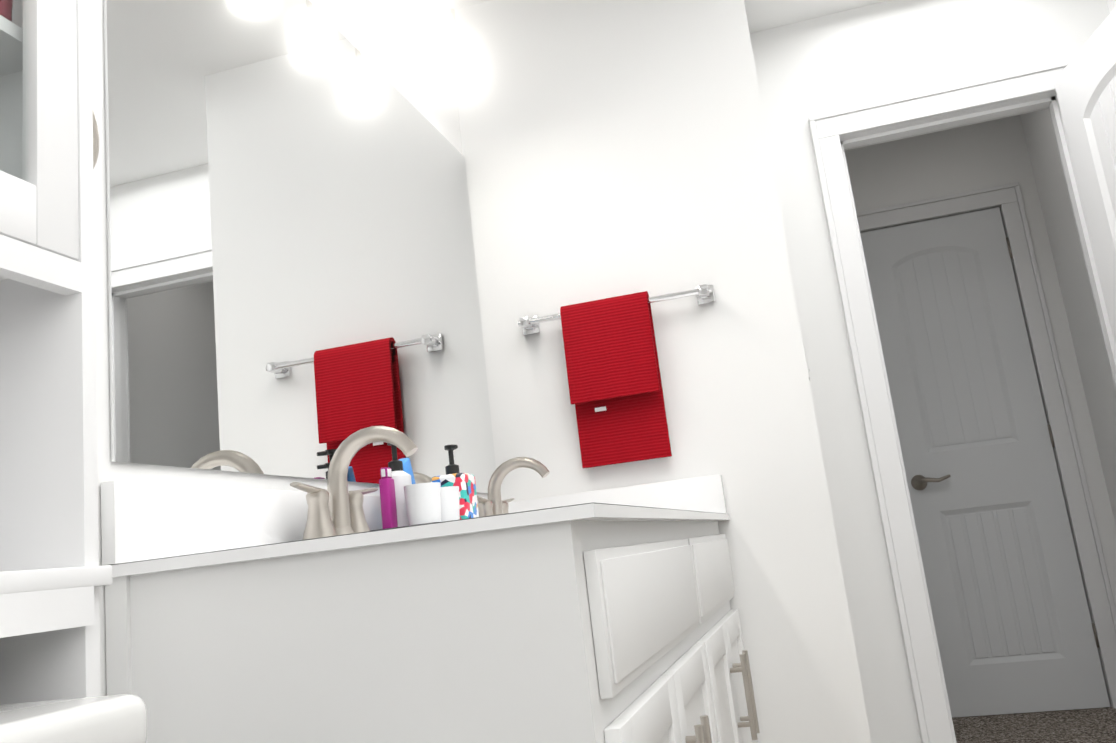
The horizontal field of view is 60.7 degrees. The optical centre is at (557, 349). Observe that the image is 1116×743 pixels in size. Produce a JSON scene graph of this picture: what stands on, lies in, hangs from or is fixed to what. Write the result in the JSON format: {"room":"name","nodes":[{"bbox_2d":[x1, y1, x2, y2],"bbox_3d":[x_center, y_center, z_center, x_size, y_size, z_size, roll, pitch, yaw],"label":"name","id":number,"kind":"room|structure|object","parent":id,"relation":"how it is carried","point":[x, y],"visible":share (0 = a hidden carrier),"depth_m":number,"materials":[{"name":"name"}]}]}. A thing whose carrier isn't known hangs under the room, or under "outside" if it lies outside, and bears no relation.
{"room":"bathroom","nodes":[
{"label":"bathroom","id":0,"kind":"room"},
{"bbox_2d":[91,0,487,695],"bbox_3d":[-0.785,-0.167,0.725,0.120,2.458,4.050,-10,-12,14],"label":"wall","id":1,"kind":"structure","parent":0,"point":[407,70],"depth_m":1.46,"materials":[{"name":"white paint"}]},
{"bbox_2d":[103,0,495,493],"bbox_3d":[-0.414,-0.211,1.985,0.005,0.980,1.473,-10,-12,14],"label":"mirror","id":2,"kind":"object","parent":1,"relation":"attached to","point":[292,285],"visible":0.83,"depth_m":1.66,"materials":[{"name":"mirror"}]},
{"bbox_2d":[395,0,477,88],"bbox_3d":[-0.403,-0.841,2.075,0.188,0.220,0.842,-10,-12,14],"label":"vanity light","id":3,"kind":"object","parent":1,"relation":"attached to","point":[417,21],"visible":1,"depth_m":2.35,"materials":[{"name":"white glass"}]},
{"bbox_2d":[449,0,871,742],"bbox_3d":[0.254,0.168,2.872,0.980,2.458,0.690,-10,-12,14],"label":"wall block","id":4,"kind":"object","parent":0,"point":[613,148],"visible":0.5,"depth_m":2.59,"materials":[{"name":"white paint"}]},
{"bbox_2d":[518,284,715,335],"bbox_3d":[0.150,-0.110,2.550,0.533,0.048,0.069,-10,-12,14],"label":"towel rail","id":5,"kind":"object","parent":4,"relation":"attached to","point":[704,293],"visible":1,"depth_m":2.51,"materials":[{"name":"silver metal"}]},
{"bbox_2d":[560,291,671,467],"bbox_3d":[0.148,0.077,2.498,0.235,0.436,0.066,-10,-12,14],"label":"hanging towel","id":6,"kind":"object","parent":5,"relation":"hanging from","point":[614,379],"visible":0.98,"depth_m":2.49,"materials":[{"name":"red fabric"}]},
{"bbox_2d":[802,339,809,380],"bbox_3d":[0.734,0.030,2.818,0.008,0.115,0.075,-10,-12,14],"label":"light switch","id":7,"kind":"object","parent":4,"relation":"attached to","point":[806,360],"visible":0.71,"depth_m":2.79,"materials":[{"name":"white plastic"}]},
{"bbox_2d":[441,0,887,32],"bbox_3d":[0.301,-1.415,1.643,2.170,0.100,5.940,-10,-12,14],"label":"ceiling","id":8,"kind":"structure","parent":0,"point":[762,15],"depth_m":3.11,"materials":[{"name":"white paint"}]},
{"bbox_2d":[750,0,1109,742],"bbox_3d":[1.311,0.050,2.899,1.070,2.458,0.120,-10,-12,14],"label":"wall","id":9,"kind":"structure","parent":0,"point":[791,89],"depth_m":3.01,"materials":[{"name":"white paint"}]},
{"bbox_2d":[809,59,1115,742],"bbox_3d":[1.351,0.246,2.852,0.694,2.050,0.120,-10,-12,14],"label":"door frame","id":10,"kind":"structure","parent":9,"relation":"attached to","point":[987,112],"depth_m":2.96,"materials":[{"name":"white paint"}]},
{"bbox_2d":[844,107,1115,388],"bbox_3d":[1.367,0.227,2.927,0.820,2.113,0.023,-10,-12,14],"label":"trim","id":11,"kind":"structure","parent":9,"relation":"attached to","point":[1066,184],"depth_m":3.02,"materials":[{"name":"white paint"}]},
{"bbox_2d":[845,115,1115,707],"bbox_3d":[1.778,0.230,4.000,0.757,2.458,0.120,-10,-12,14],"label":"wall","id":12,"kind":"structure","parent":0,"point":[1008,150],"depth_m":4.10,"materials":[{"name":"white paint"}]},
{"bbox_2d":[860,207,1109,717],"bbox_3d":[1.722,0.428,3.938,0.600,2.030,0.161,-10,-12,14],"label":"hall door","id":13,"kind":"structure","parent":12,"relation":"in","point":[1015,628],"depth_m":3.90,"materials":[{"name":"white paint"}]},
{"bbox_2d":[856,182,1115,707],"bbox_3d":[1.705,0.389,3.918,0.770,2.133,0.021,-10,-12,14],"label":"door frame","id":14,"kind":"structure","parent":12,"relation":"attached to","point":[1008,198],"depth_m":3.88,"materials":[{"name":"white paint"}]},
{"bbox_2d":[952,706,1115,742],"bbox_3d":[1.206,1.463,3.321,2.170,0.112,1.290,-10,-12,14],"label":"floor","id":15,"kind":"structure","parent":0,"point":[1093,725],"depth_m":3.47,"materials":[{"name":"grey carpet"}]},
{"bbox_2d":[1020,0,1115,524],"bbox_3d":[1.428,-0.339,1.135,0.120,2.458,5.940,-10,-12,14],"label":"wall","id":16,"kind":"structure","parent":0,"point":[1082,317],"depth_m":3.74,"materials":[{"name":"white paint"}]},
{"bbox_2d":[1054,7,1115,336],"bbox_3d":[1.595,0.111,2.365,0.161,2.030,0.658,-8,-12,5],"label":"bathroom door","id":17,"kind":"structure","parent":16,"relation":"in","point":[1085,84],"depth_m":2.70,"materials":[{"name":"white paint"}]},
{"bbox_3d":[0.421,0.960,0.501,2.170,0.100,4.650,-10,-12,14],"label":"floor","id":18,"kind":"structure","parent":0,"visible":0},
{"bbox_2d":[0,0,111,704],"bbox_3d":[-0.590,0.130,0.583,0.220,1.776,0.689,-10,-12,14],"label":"tall cabinet","id":19,"kind":"object","parent":18,"relation":"on","point":[54,575],"visible":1,"depth_m":0.89,"materials":[{"name":"white laminate"}]},
{"bbox_2d":[0,0,12,21],"bbox_3d":[-0.547,-0.330,0.920,0.037,0.030,0.037,-10,-12,14],"label":"jar","id":20,"kind":"object","parent":19,"relation":"on","point":[7,3],"depth_m":0.92,"materials":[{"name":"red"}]},
{"bbox_2d":[92,109,98,168],"bbox_3d":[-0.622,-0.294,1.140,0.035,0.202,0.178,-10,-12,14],"label":"handle","id":21,"kind":"object","parent":19,"relation":"attached to","point":[95,142],"visible":0.06,"depth_m":1.21,"materials":[{"name":"silver metal"}]},
{"bbox_2d":[0,694,146,742],"bbox_3d":[-0.203,0.575,0.423,0.768,0.758,0.452,-10,-12,17],"label":"toilet","id":22,"kind":"object","parent":18,"relation":"on","point":[122,718],"visible":1,"depth_m":0.70,"materials":[{"name":"white ceramic"}]},
{"bbox_2d":[105,498,759,742],"bbox_3d":[0.006,0.767,1.682,0.632,0.859,1.487,-10,-12,14],"label":"bathroom vanity","id":23,"kind":"object","parent":18,"relation":"on","point":[240,615],"depth_m":1.06,"materials":[{"name":"white painted wood"},{"name":"brushed nickel"}]},
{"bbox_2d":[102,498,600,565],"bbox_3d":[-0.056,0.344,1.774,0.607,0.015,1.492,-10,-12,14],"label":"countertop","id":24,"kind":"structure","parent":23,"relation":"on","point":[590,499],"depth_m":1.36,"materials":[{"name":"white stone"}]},
{"bbox_2d":[290,426,417,539],"bbox_3d":[-0.310,0.221,1.557,0.182,0.190,0.270,-10,-12,14],"label":"faucet","id":25,"kind":"object","parent":24,"relation":"on","point":[335,508],"visible":0.71,"depth_m":1.55,"materials":[{"name":"silver metal"}]},
{"bbox_2d":[371,522,437,530],"bbox_3d":[-0.245,0.352,1.819,0.145,0.030,0.260,-10,-12,14],"label":"tray","id":26,"kind":"object","parent":24,"relation":"on","point":[404,526],"visible":0.02,"depth_m":1.70,"materials":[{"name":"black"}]},
{"bbox_2d":[379,467,397,528],"bbox_3d":[-0.312,0.282,1.756,0.020,0.129,0.030,-10,-12,14],"label":"tube","id":27,"kind":"object","parent":26,"relation":"on","point":[388,500],"visible":0.83,"depth_m":1.75,"materials":[{"name":"purple plastic"}]},
{"bbox_2d":[381,443,411,526],"bbox_3d":[-0.305,0.263,1.810,0.056,0.186,0.056,-10,-12,14],"label":"soap dispenser","id":28,"kind":"object","parent":26,"relation":"on","point":[401,477],"visible":0.46,"depth_m":1.79,"materials":[{"name":"white plastic"}]},
{"bbox_2d":[399,458,415,483],"bbox_3d":[-0.290,0.293,1.868,0.024,0.160,0.094,-10,-12,14],"label":"toothpaste","id":29,"kind":"object","parent":26,"relation":"on","point":[407,466],"visible":0.19,"depth_m":1.86,"materials":[{"name":"blue plastic"}]},
{"bbox_2d":[404,482,440,524],"bbox_3d":[-0.245,0.292,1.746,0.068,0.090,0.068,-10,-12,14],"label":"cup","id":30,"kind":"object","parent":26,"relation":"on","point":[423,503],"visible":0.75,"depth_m":1.72,"materials":[{"name":"white ceramic"}]},
{"bbox_2d":[441,486,459,521],"bbox_3d":[-0.219,0.307,1.820,0.068,0.085,0.068,-10,-12,14],"label":"cup","id":31,"kind":"object","parent":26,"relation":"on","point":[450,509],"visible":0.35,"depth_m":1.80,"materials":[{"name":"white ceramic"}]},
{"bbox_2d":[431,445,478,519],"bbox_3d":[-0.208,0.278,1.906,0.072,0.176,0.072,-10,-12,14],"label":"soap dispenser","id":32,"kind":"object","parent":26,"relation":"on","point":[466,484],"visible":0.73,"depth_m":1.88,"materials":[{"name":"multicoloured"}]},
{"bbox_2d":[477,457,549,516],"bbox_3d":[-0.102,0.356,2.305,0.182,0.190,0.270,-10,-12,14],"label":"faucet","id":33,"kind":"object","parent":24,"relation":"on","point":[493,504],"visible":0.6,"depth_m":2.31,"materials":[{"name":"silver metal"}]}
]}

